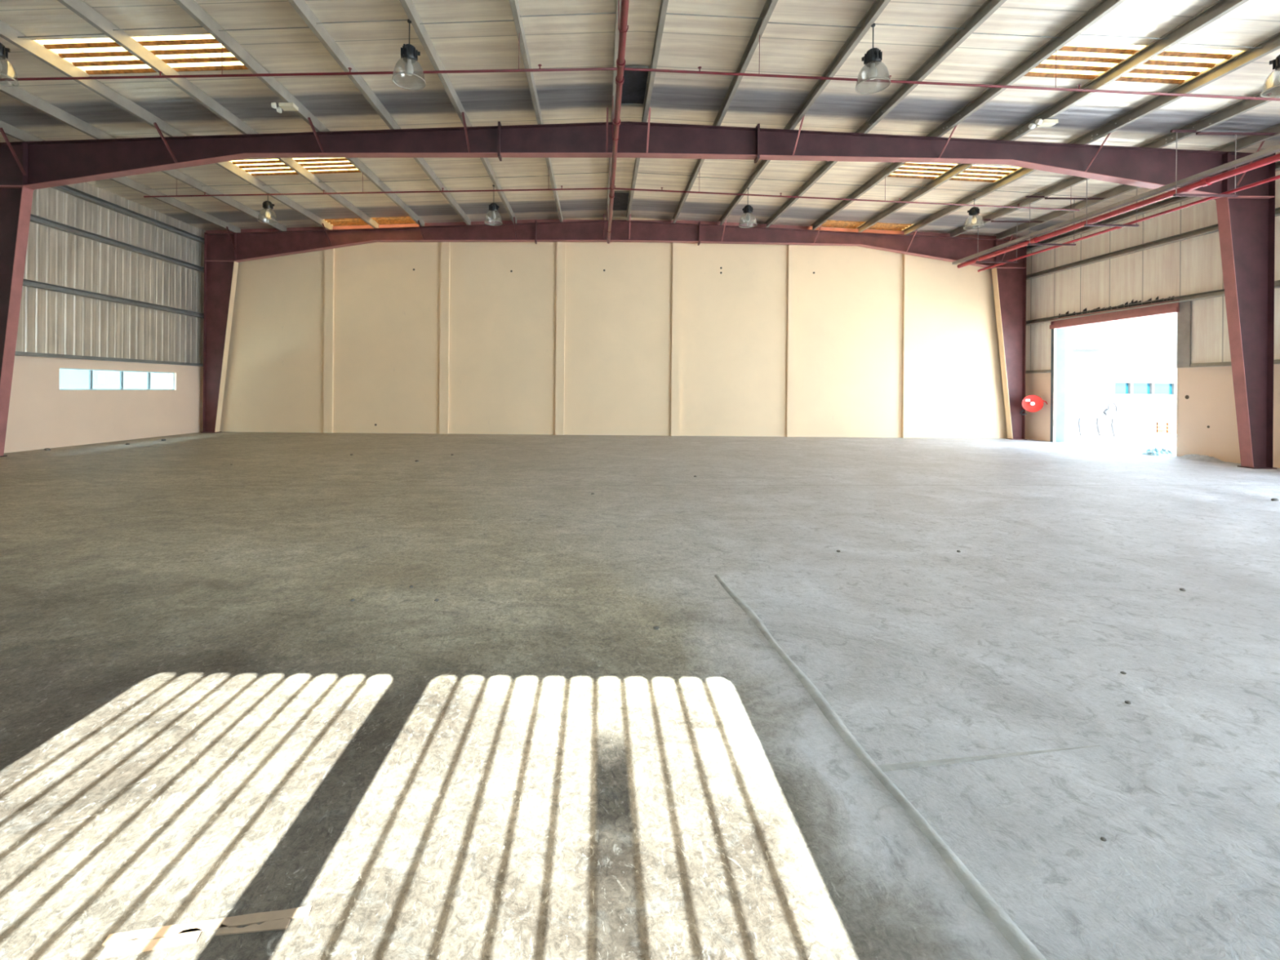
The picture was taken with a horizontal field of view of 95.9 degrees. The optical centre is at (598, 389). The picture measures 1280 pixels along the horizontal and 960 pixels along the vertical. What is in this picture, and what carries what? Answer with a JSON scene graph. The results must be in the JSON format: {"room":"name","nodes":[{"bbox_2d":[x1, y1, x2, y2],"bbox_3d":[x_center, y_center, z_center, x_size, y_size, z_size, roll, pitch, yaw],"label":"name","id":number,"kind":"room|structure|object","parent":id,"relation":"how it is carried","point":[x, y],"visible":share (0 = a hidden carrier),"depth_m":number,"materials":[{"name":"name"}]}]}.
{"room":"empty warehouse","nodes":[
{"label":"empty warehouse","id":0,"kind":"room"},
{"bbox_2d":[4,182,205,453],"bbox_3d":[-12.884,-1.940,8.370,0.200,6.620,20.740,0,0,0],"label":"wall","id":1,"kind":"structure","parent":0,"point":[42,415],"depth_m":14.88,"materials":[{"name":"beige paint"}]},
{"bbox_2d":[14,351,203,366],"bbox_3d":[-12.709,-0.793,8.370,0.170,0.090,20.700,0,0,0],"label":"rail","id":2,"kind":"object","parent":1,"relation":"attached to","point":[16,353],"visible":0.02,"depth_m":14.75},
{"bbox_2d":[22,279,204,318],"bbox_3d":[-12.695,-2.370,8.370,0.170,0.125,20.700,0,0,0],"label":"rail","id":3,"kind":"object","parent":1,"relation":"attached to","point":[26,282],"visible":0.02,"depth_m":14.84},
{"bbox_2d":[59,368,173,390],"bbox_3d":[-12.888,-0.252,15.570,0.060,0.525,3.780,0,0,0],"label":"window","id":4,"kind":"structure","parent":1,"relation":"in","point":[89,370],"depth_m":15.55,"materials":[{"name":"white metal"}]},
{"bbox_2d":[30,213,204,272],"bbox_3d":[-12.683,-3.840,8.370,0.170,0.125,20.700,0,0,0],"label":"rail","id":5,"kind":"object","parent":1,"relation":"attached to","point":[35,219],"visible":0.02,"depth_m":14.97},
{"bbox_2d":[50,185,204,244],"bbox_3d":[-12.675,-4.770,8.370,0.170,0.125,20.700,0,0,0],"label":"rail","id":6,"kind":"object","parent":1,"relation":"attached to","point":[69,190],"visible":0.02,"depth_m":15.43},
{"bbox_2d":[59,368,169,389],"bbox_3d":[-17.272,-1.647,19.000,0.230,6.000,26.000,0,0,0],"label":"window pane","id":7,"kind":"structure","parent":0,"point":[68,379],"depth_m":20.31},
{"bbox_2d":[205,217,1019,438],"bbox_3d":[0.583,-2.090,18.830,27.130,7.150,0.220,0,0,0],"label":"wall","id":8,"kind":"structure","parent":0,"point":[733,365],"depth_m":18.74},
{"bbox_2d":[323,248,334,432],"bbox_3d":[-8.745,-1.759,18.695,0.280,6.330,0.090,0,0,0],"label":"trim","id":9,"kind":"structure","parent":8,"relation":"attached to","point":[329,277],"depth_m":18.65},
{"bbox_2d":[439,241,449,434],"bbox_3d":[-4.989,-1.728,18.695,0.280,6.330,0.090,0,0,0],"label":"trim","id":10,"kind":"structure","parent":8,"relation":"attached to","point":[445,246],"depth_m":18.65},
{"bbox_2d":[555,241,565,435],"bbox_3d":[-1.234,-1.696,18.695,0.280,6.330,0.090,0,0,0],"label":"trim","id":11,"kind":"structure","parent":8,"relation":"attached to","point":[561,246],"depth_m":18.65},
{"bbox_2d":[671,242,681,435],"bbox_3d":[2.522,-1.664,18.695,0.280,6.330,0.090,0,0,0],"label":"trim","id":12,"kind":"structure","parent":8,"relation":"attached to","point":[677,247],"depth_m":18.65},
{"bbox_2d":[786,244,797,436],"bbox_3d":[6.278,-1.632,18.695,0.280,6.330,0.090,0,0,0],"label":"trim","id":13,"kind":"structure","parent":8,"relation":"attached to","point":[792,249],"depth_m":18.65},
{"bbox_2d":[902,253,913,438],"bbox_3d":[10.034,-1.600,18.695,0.280,6.330,0.090,0,0,0],"label":"trim","id":14,"kind":"structure","parent":8,"relation":"attached to","point":[908,260],"depth_m":18.65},
{"bbox_2d":[0,431,1279,959],"bbox_3d":[0.552,1.560,8.470,27.130,0.150,21.140,0,0,0],"label":"floor","id":15,"kind":"structure","parent":0,"point":[201,719],"depth_m":2.77,"materials":[{"name":"concrete"}]},
{"bbox_2d":[97,928,201,959],"bbox_3d":[-1.183,1.468,1.528,0.225,0.004,0.043,0,0,-12],"label":"strip","id":16,"kind":"object","parent":15,"relation":"on","point":[135,945],"visible":1,"depth_m":1.52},
{"bbox_2d":[102,906,311,946],"bbox_3d":[-1.063,1.468,1.581,0.508,0.004,0.031,0,0,-10],"label":"strip","id":17,"kind":"object","parent":15,"relation":"on","point":[300,912],"visible":1,"depth_m":1.58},
{"bbox_2d":[215,918,290,935],"bbox_3d":[-0.943,1.470,1.576,0.181,0.004,0.031,0,0,-6],"label":"strip","id":18,"kind":"object","parent":15,"relation":"on","point":[281,924],"visible":1,"depth_m":1.57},
{"bbox_2d":[200,220,1026,439],"bbox_3d":[0.522,-1.966,18.500,26.330,6.900,0.300,0,0,0],"label":"frame","id":19,"kind":"object","parent":15,"relation":"on","point":[221,262],"visible":0.96,"depth_m":18.49,"materials":[{"name":"metal"}]},
{"bbox_2d":[0,121,1276,468],"bbox_3d":[0.522,-1.966,11.740,26.330,6.900,0.300,0,0,0],"label":"frame","id":20,"kind":"object","parent":15,"relation":"on","point":[1246,221],"visible":0.94,"depth_m":11.73,"materials":[{"name":"red metal"}]},
{"bbox_2d":[0,120,240,232],"bbox_3d":[-11.587,-5.104,8.305,0.075,0.196,20.590,0,0,0],"label":"roof beam","id":21,"kind":"structure","parent":20,"relation":"on","point":[15,132],"depth_m":14.83,"materials":[{"name":"metal"}]},
{"bbox_2d":[0,127,26,175],"bbox_3d":[-11.531,-4.679,11.346,0.036,0.760,0.511,0,0,0],"label":"brace","id":22,"kind":"object","parent":21,"relation":"attached to","point":[2,131],"visible":1,"depth_m":11.35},
{"bbox_2d":[0,85,286,231],"bbox_3d":[-10.102,-5.154,8.305,0.075,0.196,20.590,0,0,0],"label":"roof beam","id":23,"kind":"structure","parent":20,"relation":"on","point":[16,92],"depth_m":11.42,"materials":[{"name":"metal"}]},
{"bbox_2d":[153,122,177,163],"bbox_3d":[-8.560,-4.870,11.404,0.036,0.580,0.615,0,0,0],"label":"brace","id":24,"kind":"object","parent":20,"relation":"attached to","point":[154,123],"visible":1,"depth_m":11.39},
{"bbox_2d":[0,20,333,229],"bbox_3d":[-8.616,-5.204,8.305,0.075,0.196,20.590,0,0,0],"label":"roof beam","id":25,"kind":"structure","parent":20,"relation":"on","point":[9,33],"depth_m":10.29,"materials":[{"name":"metal"}]},
{"bbox_2d":[0,42,18,87],"bbox_3d":[-8.675,-4.796,8.300,0.462,0.628,0.462,0,0,0],"label":"lamp","id":26,"kind":"object","parent":25,"relation":"hanging from","point":[8,77],"visible":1,"depth_m":8.32,"materials":[{"name":"clear glass"}]},
{"bbox_2d":[17,33,105,37],"bbox_3d":[-7.873,-5.231,8.510,1.426,0.074,0.014,0,0,0],"label":"rod","id":27,"kind":"object","parent":25,"relation":"attached to","point":[97,33],"visible":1,"depth_m":8.51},
{"bbox_2d":[257,192,278,223],"bbox_3d":[-8.606,-4.749,15.000,0.462,0.735,0.462,0,0,0],"label":"lamp","id":28,"kind":"object","parent":25,"relation":"hanging from","point":[267,215],"visible":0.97,"depth_m":14.91,"materials":[{"name":"clear glass"}]},
{"bbox_2d":[57,0,378,227],"bbox_3d":[-7.131,-5.253,8.305,0.075,0.196,20.590,0,0,0],"label":"roof beam","id":29,"kind":"structure","parent":20,"relation":"on","point":[79,7],"depth_m":9.81,"materials":[{"name":"metal"}]},
{"bbox_2d":[112,26,203,31],"bbox_3d":[-6.388,-5.280,8.420,1.426,0.074,0.014,0,0,0],"label":"rod","id":30,"kind":"object","parent":29,"relation":"attached to","point":[197,26],"visible":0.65,"depth_m":8.42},
{"bbox_2d":[173,0,424,226],"bbox_3d":[-5.645,-5.303,8.305,0.075,0.196,20.590,0,0,0],"label":"roof beam","id":31,"kind":"structure","parent":20,"relation":"on","point":[191,7],"depth_m":9.75,"materials":[{"name":"metal"}]},
{"bbox_2d":[218,26,309,31],"bbox_3d":[-4.902,-5.330,8.510,1.426,0.074,0.014,0,0,0],"label":"rod","id":32,"kind":"object","parent":31,"relation":"attached to","point":[293,27],"visible":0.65,"depth_m":8.50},
{"bbox_2d":[271,102,297,113],"bbox_3d":[-5.716,-5.146,10.508,0.398,0.120,0.277,0,0,0],"label":"emergency light","id":33,"kind":"object","parent":31,"relation":"attached to","point":[285,106],"visible":1,"depth_m":10.46,"materials":[{"name":"white plastic"}]},
{"bbox_2d":[307,117,324,152],"bbox_3d":[-5.588,-5.027,11.405,0.036,0.465,0.612,0,0,0],"label":"brace","id":34,"kind":"object","parent":20,"relation":"attached to","point":[308,118],"visible":1,"depth_m":11.40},
{"bbox_2d":[287,0,471,225],"bbox_3d":[-4.160,-5.353,8.305,0.075,0.196,20.590,0,0,0],"label":"roof beam","id":35,"kind":"structure","parent":20,"relation":"on","point":[301,7],"depth_m":9.91,"materials":[{"name":"metal"}]},
{"bbox_2d":[315,19,407,23],"bbox_3d":[-3.417,-5.380,8.420,1.426,0.074,0.014,0,0,0],"label":"rod","id":36,"kind":"object","parent":35,"relation":"attached to","point":[393,20],"visible":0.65,"depth_m":8.42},
{"bbox_2d":[399,0,516,223],"bbox_3d":[-2.674,-5.403,8.305,0.075,0.196,20.590,0,0,0],"label":"beam","id":37,"kind":"structure","parent":20,"relation":"on","point":[408,6],"depth_m":9.83,"materials":[{"name":"metal"}]},
{"bbox_2d":[391,18,426,90],"bbox_3d":[-2.725,-4.876,8.300,0.462,0.889,0.462,0,0,0],"label":"lamp","id":38,"kind":"object","parent":37,"relation":"hanging from","point":[408,73],"visible":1,"depth_m":8.24,"materials":[{"name":"clear glass"}]},
{"bbox_2d":[419,19,514,24],"bbox_3d":[-1.931,-5.430,8.510,1.426,0.074,0.014,0,0,0],"label":"rod","id":39,"kind":"object","parent":37,"relation":"attached to","point":[511,20],"visible":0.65,"depth_m":8.51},
{"bbox_2d":[484,184,502,226],"bbox_3d":[-2.730,-4.828,15.000,0.462,0.993,0.462,0,0,0],"label":"lamp","id":40,"kind":"object","parent":37,"relation":"hanging from","point":[493,217],"visible":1,"depth_m":14.91,"materials":[{"name":"clear glass"}]},
{"bbox_2d":[509,0,562,222],"bbox_3d":[-1.189,-5.452,8.305,0.075,0.196,20.590,0,0,0],"label":"beam","id":41,"kind":"structure","parent":20,"relation":"on","point":[514,6],"depth_m":9.92,"materials":[{"name":"metal"}]},
{"bbox_2d":[17,42,617,80],"bbox_3d":[-5.266,-4.977,8.650,11.224,0.844,0.056,0,0,0],"label":"pipe","id":42,"kind":"object","parent":41,"relation":"hanging from","point":[540,69],"visible":0.84,"depth_m":8.64,"materials":[{"name":"metal"}]},
{"bbox_2d":[520,12,616,17],"bbox_3d":[-0.446,-5.479,8.420,1.426,0.074,0.014,0,0,0],"label":"rod","id":43,"kind":"object","parent":41,"relation":"attached to","point":[611,12],"visible":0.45,"depth_m":8.42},
{"bbox_2d":[606,0,621,220],"bbox_3d":[0.297,-5.502,8.305,0.075,0.196,20.590,0,0,0],"label":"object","id":44,"kind":"structure","parent":20,"relation":"on","point":[616,31],"depth_m":9.99,"materials":[{"name":"metal"}]},
{"bbox_2d":[607,0,629,244],"bbox_3d":[0.323,-5.033,8.214,0.134,0.904,20.228,0,0,0],"label":"pipe","id":45,"kind":"object","parent":44,"relation":"hanging from","point":[620,61],"visible":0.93,"depth_m":8.99,"materials":[{"name":"metal"}]},
{"bbox_2d":[143,172,609,197],"bbox_3d":[-5.266,-4.977,13.800,11.224,0.844,0.056,0,0,0],"label":"branch","id":46,"kind":"object","parent":45,"relation":"attached to","point":[562,188],"visible":0.86,"depth_m":13.78,"materials":[{"name":"red paint"}]},
{"bbox_2d":[626,0,668,220],"bbox_3d":[0.937,-5.497,8.305,0.075,0.196,20.590,0,0,0],"label":"beam","id":47,"kind":"structure","parent":20,"relation":"on","point":[664,3],"depth_m":9.98,"materials":[{"name":"metal"}]},
{"bbox_2d":[666,13,762,18],"bbox_3d":[1.679,-5.461,8.420,1.426,0.074,0.014,0,0,0],"label":"rod","id":48,"kind":"object","parent":47,"relation":"attached to","point":[666,13],"visible":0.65,"depth_m":8.42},
{"bbox_2d":[671,0,777,222],"bbox_3d":[2.421,-5.422,8.305,0.075,0.196,20.590,0,0,0],"label":"beam","id":49,"kind":"structure","parent":20,"relation":"on","point":[769,6],"depth_m":9.95,"materials":[{"name":"metal"}]},
{"bbox_2d":[768,22,861,27],"bbox_3d":[3.163,-5.386,8.510,1.426,0.074,0.014,0,0,0],"label":"rod","id":50,"kind":"object","parent":49,"relation":"attached to","point":[768,22],"visible":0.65,"depth_m":8.50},
{"bbox_2d":[614,170,1079,211],"bbox_3d":[5.936,-4.814,13.800,11.171,0.979,0.056,0,0,0],"label":"pipe","id":51,"kind":"object","parent":49,"relation":"hanging from","point":[661,190],"visible":0.98,"depth_m":13.78,"materials":[{"name":"metal"}]},
{"bbox_2d":[623,35,1279,101],"bbox_3d":[5.936,-4.814,8.650,11.171,0.979,0.056,0,0,0],"label":"pipe","id":52,"kind":"object","parent":49,"relation":"hanging from","point":[1055,88],"visible":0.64,"depth_m":8.64,"materials":[{"name":"metal"}]},
{"bbox_2d":[718,0,890,225],"bbox_3d":[3.906,-5.347,8.305,0.075,0.196,20.590,0,0,0],"label":"beam","id":53,"kind":"structure","parent":20,"relation":"on","point":[877,6],"depth_m":9.86,"materials":[{"name":"metal"}]},
{"bbox_2d":[738,187,756,227],"bbox_3d":[3.895,-4.773,15.000,0.462,0.996,0.462,0,0,0],"label":"lamp","id":54,"kind":"object","parent":53,"relation":"hanging from","point":[748,220],"visible":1,"depth_m":14.91,"materials":[{"name":"clear glass"}]},
{"bbox_2d":[855,22,890,93],"bbox_3d":[3.956,-4.819,8.300,0.462,0.888,0.462,0,0,0],"label":"lamp","id":55,"kind":"object","parent":53,"relation":"hanging from","point":[873,77],"visible":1,"depth_m":8.24,"materials":[{"name":"clear glass"}]},
{"bbox_2d":[875,23,964,29],"bbox_3d":[4.648,-5.311,8.420,1.426,0.074,0.014,0,0,0],"label":"rod","id":56,"kind":"object","parent":53,"relation":"attached to","point":[875,24],"visible":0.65,"depth_m":8.42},
{"bbox_2d":[764,0,1006,227],"bbox_3d":[5.390,-5.272,8.305,0.075,0.196,20.590,0,0,0],"label":"beam","id":57,"kind":"structure","parent":20,"relation":"on","point":[988,7],"depth_m":9.68,"materials":[{"name":"metal"}]},
{"bbox_2d":[964,31,1062,38],"bbox_3d":[6.132,-5.236,8.510,1.426,0.074,0.014,0,0,0],"label":"rod","id":58,"kind":"object","parent":57,"relation":"attached to","point":[965,32],"visible":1,"depth_m":8.50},
{"bbox_2d":[809,0,1125,230],"bbox_3d":[6.874,-5.197,8.305,0.075,0.196,20.590,0,0,0],"label":"beam","id":59,"kind":"structure","parent":20,"relation":"on","point":[1103,7],"depth_m":9.65,"materials":[{"name":"metal"}]},
{"bbox_2d":[1070,33,1168,39],"bbox_3d":[7.617,-5.161,8.420,1.426,0.074,0.014,0,0,0],"label":"rod","id":60,"kind":"object","parent":59,"relation":"attached to","point":[1070,33],"visible":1,"depth_m":8.42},
{"bbox_2d":[856,0,1248,232],"bbox_3d":[8.359,-5.122,8.305,0.075,0.196,20.590,0,0,0],"label":"beam","id":61,"kind":"structure","parent":20,"relation":"on","point":[1220,8],"depth_m":9.51,"materials":[{"name":"metal"}]},
{"bbox_2d":[1028,118,1057,128],"bbox_3d":[8.308,-4.964,10.758,0.398,0.120,0.277,0,0,0],"label":"emergency light","id":62,"kind":"object","parent":61,"relation":"attached to","point":[1039,122],"visible":1,"depth_m":10.68,"materials":[{"name":"white plastic"}]},
{"bbox_2d":[1165,42,1262,48],"bbox_3d":[9.101,-5.086,8.510,1.426,0.074,0.014,0,0,0],"label":"rod","id":63,"kind":"object","parent":61,"relation":"attached to","point":[1166,42],"visible":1,"depth_m":8.50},
{"bbox_2d":[902,31,1279,234],"bbox_3d":[9.843,-5.047,8.305,0.075,0.196,20.590,0,0,0],"label":"beam","id":64,"kind":"structure","parent":20,"relation":"on","point":[1248,55],"depth_m":10.43,"materials":[{"name":"metal"}]},
{"bbox_2d":[963,198,984,230],"bbox_3d":[9.784,-4.593,15.000,0.462,0.737,0.462,0,0,0],"label":"lamp","id":65,"kind":"object","parent":64,"relation":"hanging from","point":[974,221],"visible":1,"depth_m":14.91,"materials":[{"name":"clear glass"}]},
{"bbox_2d":[1260,54,1279,97],"bbox_3d":[9.895,-4.638,8.300,0.462,0.628,0.462,0,0,0],"label":"lamp","id":66,"kind":"object","parent":64,"relation":"hanging from","point":[1271,87],"visible":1,"depth_m":8.34,"materials":[{"name":"clear glass"}]},
{"bbox_2d":[947,92,1279,236],"bbox_3d":[11.328,-4.972,8.305,0.075,0.196,20.590,0,0,0],"label":"beam","id":67,"kind":"structure","parent":20,"relation":"on","point":[1245,105],"depth_m":11.47,"materials":[{"name":"metal"}]},
{"bbox_2d":[975,218,1043,262],"bbox_3d":[11.847,-4.276,16.600,2.020,1.246,0.040,0,0,0],"label":"hanger","id":68,"kind":"object","parent":67,"relation":"hanging from","point":[1016,222],"visible":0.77,"depth_m":16.58,"materials":[{"name":"red metal"}]},
{"bbox_2d":[1025,195,1106,245],"bbox_3d":[11.847,-4.276,14.600,2.020,1.246,0.040,0,0,0],"label":"hanger","id":69,"kind":"object","parent":67,"relation":"hanging from","point":[1029,197],"visible":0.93,"depth_m":14.58,"materials":[{"name":"red metal"}]},
{"bbox_2d":[951,143,1279,264],"bbox_3d":[11.024,-3.914,7.975,0.120,0.075,19.750,0,0,0],"label":"pipe","id":70,"kind":"object","parent":69,"relation":"on","point":[1273,149],"visible":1,"depth_m":11.64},
{"bbox_2d":[957,153,1279,268],"bbox_3d":[11.083,-3.786,7.900,0.148,0.148,19.600,0,0,0],"label":"sprinkler riser main","id":71,"kind":"object","parent":69,"relation":"on","point":[1206,181],"visible":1,"depth_m":11.64,"materials":[{"name":"red paint"}]},
{"bbox_2d":[1084,177,1138,226],"bbox_3d":[11.847,-4.276,12.900,2.020,1.246,0.040,0,0,0],"label":"hanger","id":72,"kind":"object","parent":67,"relation":"hanging from","point":[1086,224],"visible":0.42,"depth_m":12.88,"materials":[{"name":"red metal"}]},
{"bbox_2d":[977,174,1279,271],"bbox_3d":[11.932,-3.729,8.092,0.088,0.084,19.984,0,0,0],"label":"drain pipe","id":73,"kind":"object","parent":72,"relation":"on","point":[1276,177],"visible":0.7,"depth_m":12.38,"materials":[{"name":"metal"}]},
{"bbox_2d":[1170,129,1276,196],"bbox_3d":[11.847,-4.276,10.900,2.020,1.246,0.040,0,0,0],"label":"hanger","id":74,"kind":"object","parent":67,"relation":"hanging from","point":[1235,134],"visible":0.93,"depth_m":10.88,"materials":[{"name":"red metal"}]},
{"bbox_2d":[994,123,1279,239],"bbox_3d":[12.812,-4.897,8.305,0.075,0.196,20.590,0,0,0],"label":"beam","id":75,"kind":"structure","parent":20,"relation":"on","point":[1249,140],"depth_m":14.42,"materials":[{"name":"metal"}]},
{"bbox_2d":[714,574,1046,959],"bbox_3d":[1.063,1.483,2.800,0.090,0.010,3.611,0,0,-3],"label":"joint","id":76,"kind":"structure","parent":15,"relation":"on","point":[1004,924],"depth_m":1.97,"materials":[{"name":"concrete"}]},
{"bbox_2d":[877,745,1099,771],"bbox_3d":[1.606,1.490,2.343,1.016,0.006,0.040,0,0,-9],"label":"trim","id":77,"kind":"structure","parent":15,"relation":"on","point":[886,767],"depth_m":2.31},
{"bbox_2d":[1135,447,1176,455],"bbox_3d":[13.662,1.501,14.125,0.645,0.178,0.529,0,0,0],"label":"plastic sheet","id":78,"kind":"object","parent":15,"relation":"on","point":[1154,451],"visible":1,"depth_m":14.00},
{"bbox_2d":[1168,453,1230,462],"bbox_3d":[13.622,1.535,13.050,0.470,0.120,1.000,0,0,0],"label":"sand mound","id":79,"kind":"object","parent":15,"relation":"on","point":[1193,456],"visible":1,"depth_m":12.90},
{"bbox_2d":[0,0,1279,237],"bbox_3d":[0.586,-5.353,8.470,27.280,0.624,21.140,0,0,0],"label":"ceiling","id":80,"kind":"structure","parent":0,"point":[688,42],"depth_m":10.43,"materials":[{"name":"metal"}]},
{"bbox_2d":[36,36,173,75],"bbox_3d":[-7.872,-5.359,9.235,1.485,0.107,0.970,0,0,0],"label":"roof light","id":81,"kind":"object","parent":80,"relation":"attached to","point":[103,55],"visible":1,"depth_m":9.21,"materials":[{"name":"white"}]},
{"bbox_2d":[133,34,248,71],"bbox_3d":[-6.387,-5.409,9.235,1.485,0.107,0.970,0,0,0],"label":"roof light","id":82,"kind":"object","parent":80,"relation":"attached to","point":[201,52],"visible":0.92,"depth_m":9.21,"materials":[{"name":"white"}]},
{"bbox_2d":[231,158,311,176],"bbox_3d":[-7.872,-5.359,13.840,1.485,0.107,0.980,0,0,0],"label":"roof light","id":83,"kind":"object","parent":80,"relation":"attached to","point":[260,166],"visible":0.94,"depth_m":13.82,"materials":[{"name":"white"}]},
{"bbox_2d":[293,157,360,173],"bbox_3d":[-6.387,-5.409,13.840,1.485,0.107,0.980,0,0,0],"label":"roof light","id":84,"kind":"object","parent":80,"relation":"attached to","point":[315,165],"visible":0.79,"depth_m":13.83,"materials":[{"name":"white"}]},
{"bbox_2d":[324,217,378,226],"bbox_3d":[-7.872,-5.359,18.330,1.485,0.107,0.760,0,0,0],"label":"roof light","id":85,"kind":"object","parent":80,"relation":"attached to","point":[353,221],"visible":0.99,"depth_m":18.40,"materials":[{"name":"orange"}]},
{"bbox_2d":[371,216,417,224],"bbox_3d":[-6.387,-5.409,18.330,1.485,0.107,0.760,0,0,0],"label":"roof light","id":86,"kind":"object","parent":80,"relation":"attached to","point":[402,220],"visible":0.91,"depth_m":18.33,"materials":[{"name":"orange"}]},
{"bbox_2d":[613,191,629,210],"bbox_3d":[0.662,-5.588,17.100,0.430,0.039,1.660,0,0,0],"label":"panel","id":87,"kind":"object","parent":80,"relation":"attached to","point":[621,197],"visible":1,"depth_m":17.01,"materials":[{"name":"metal"}]},
{"bbox_2d":[621,66,648,105],"bbox_3d":[0.662,-5.588,10.625,0.430,0.039,1.310,0,0,0],"label":"panel","id":88,"kind":"object","parent":80,"relation":"attached to","point":[633,89],"visible":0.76,"depth_m":10.62,"materials":[{"name":"metal"}]},
{"bbox_2d":[819,220,864,228],"bbox_3d":[7.618,-5.290,18.330,1.485,0.107,0.760,0,0,0],"label":"roof light","id":89,"kind":"object","parent":80,"relation":"attached to","point":[833,224],"visible":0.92,"depth_m":18.32,"materials":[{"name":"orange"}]},
{"bbox_2d":[856,222,911,231],"bbox_3d":[9.102,-5.215,18.330,1.485,0.107,0.760,0,0,0],"label":"roof light","id":90,"kind":"object","parent":80,"relation":"attached to","point":[881,226],"visible":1,"depth_m":18.40,"materials":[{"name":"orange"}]},
{"bbox_2d":[887,162,955,179],"bbox_3d":[7.618,-5.290,13.840,1.485,0.107,0.980,0,0,0],"label":"roof light","id":91,"kind":"object","parent":80,"relation":"attached to","point":[908,170],"visible":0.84,"depth_m":13.83,"materials":[{"name":"white"}]},
{"bbox_2d":[934,164,1018,182],"bbox_3d":[9.102,-5.215,13.840,1.485,0.107,0.980,0,0,0],"label":"roof light","id":92,"kind":"object","parent":80,"relation":"attached to","point":[979,173],"visible":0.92,"depth_m":13.82,"materials":[{"name":"white"}]},
{"bbox_2d":[1024,41,1142,79],"bbox_3d":[7.618,-5.290,9.235,1.485,0.107,0.970,0,0,0],"label":"roof light","id":93,"kind":"object","parent":80,"relation":"attached to","point":[1077,60],"visible":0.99,"depth_m":9.21,"materials":[{"name":"white"}]},
{"bbox_2d":[1095,45,1239,84],"bbox_3d":[9.102,-5.215,9.235,1.485,0.107,0.970,0,0,0],"label":"roof light","id":94,"kind":"object","parent":80,"relation":"attached to","point":[1174,65],"visible":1,"depth_m":9.21,"materials":[{"name":"white"}]},
{"bbox_2d":[1025,151,1279,467],"bbox_3d":[13.992,-1.711,8.370,0.206,6.620,20.740,0,0,0],"label":"wall","id":95,"kind":"structure","parent":0,"point":[1206,419],"depth_m":14.04,"materials":[{"name":"metal"}]},
{"bbox_2d":[1019,395,1047,415],"bbox_3d":[13.568,0.490,17.977,0.646,0.649,0.404,0,0,15],"label":"hose reel","id":96,"kind":"object","parent":95,"relation":"attached to","point":[1031,403],"visible":1,"depth_m":17.90,"materials":[{"name":"red plastic"}]},
{"bbox_2d":[1049,297,1191,456],"bbox_3d":[14.093,-0.275,15.560,0.620,3.750,4.120,0,0,0],"label":"door","id":97,"kind":"structure","parent":95,"relation":"in","point":[1061,354],"depth_m":17.47,"materials":[{"name":"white metal"}]},
{"bbox_2d":[1026,207,1279,279],"bbox_3d":[13.826,-3.615,8.370,0.170,0.125,20.700,0,0,0],"label":"rail","id":98,"kind":"object","parent":95,"relation":"attached to","point":[1212,228],"visible":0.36,"depth_m":14.86,"materials":[{"name":"metal"}]},
{"bbox_2d":[1026,280,1279,325],"bbox_3d":[13.814,-2.145,13.860,0.170,0.125,9.720,0,0,0],"label":"rail","id":99,"kind":"object","parent":95,"relation":"attached to","point":[1216,293],"visible":0.48,"depth_m":14.42,"materials":[{"name":"metal"}]},
{"bbox_2d":[1026,161,1279,251],"bbox_3d":[13.834,-4.545,8.370,0.170,0.125,20.700,0,0,0],"label":"rail","id":100,"kind":"object","parent":95,"relation":"attached to","point":[1173,200],"visible":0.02,"depth_m":15.27,"materials":[{"name":"metal"}]},
{"bbox_2d":[1183,359,1279,367],"bbox_3d":[13.800,-0.568,11.245,0.170,0.090,4.490,0,0,0],"label":"rail","id":101,"kind":"object","parent":95,"relation":"attached to","point":[1275,362],"visible":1,"depth_m":12.93,"materials":[{"name":"metal"}]},
{"label":"outside","id":102,"kind":"structure","parent":0,"visible":0},
{"bbox_2d":[1068,432,1176,454],"bbox_3d":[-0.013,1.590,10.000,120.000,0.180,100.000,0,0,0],"label":"ground","id":103,"kind":"structure","parent":102,"point":[1126,442],"depth_m":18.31,"materials":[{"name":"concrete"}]},
{"bbox_2d":[1071,410,1086,435],"bbox_3d":[17.160,1.220,20.761,0.554,0.889,0.528,0,0,-29],"label":"chair","id":104,"kind":"object","parent":103,"relation":"on","point":[1077,417],"visible":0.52,"depth_m":20.75,"materials":[{"name":"white plastic"}]},
{"bbox_2d":[1096,411,1123,436],"bbox_3d":[18.012,1.228,20.307,0.554,0.889,0.528,0,0,-17],"label":"chair","id":105,"kind":"object","parent":103,"relation":"on","point":[1113,418],"visible":0.98,"depth_m":20.35,"materials":[{"name":"white plastic"}]},
{"bbox_2d":[1071,313,1177,433],"bbox_3d":[25.018,-2.037,22.275,22.000,7.500,0.450,0,0,0],"label":"neighbouring building","id":106,"kind":"structure","parent":103,"relation":"on","point":[1131,364],"depth_m":22.30,"materials":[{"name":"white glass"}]},
{"bbox_2d":[1132,435,1176,438],"bbox_3d":[19.885,1.642,19.855,2.666,0.090,0.680,0,0,0],"label":"rubble heap","id":107,"kind":"object","parent":103,"relation":"on","point":[1133,436],"visible":0.48,"depth_m":19.74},
{"bbox_2d":[1155,422,1176,435],"bbox_3d":[20.689,1.436,20.900,0.500,0.480,0.400,0,0,0],"label":"crate","id":108,"kind":"object","parent":103,"relation":"on","point":[1169,428],"visible":0.74,"depth_m":20.89,"materials":[{"name":"wood"}]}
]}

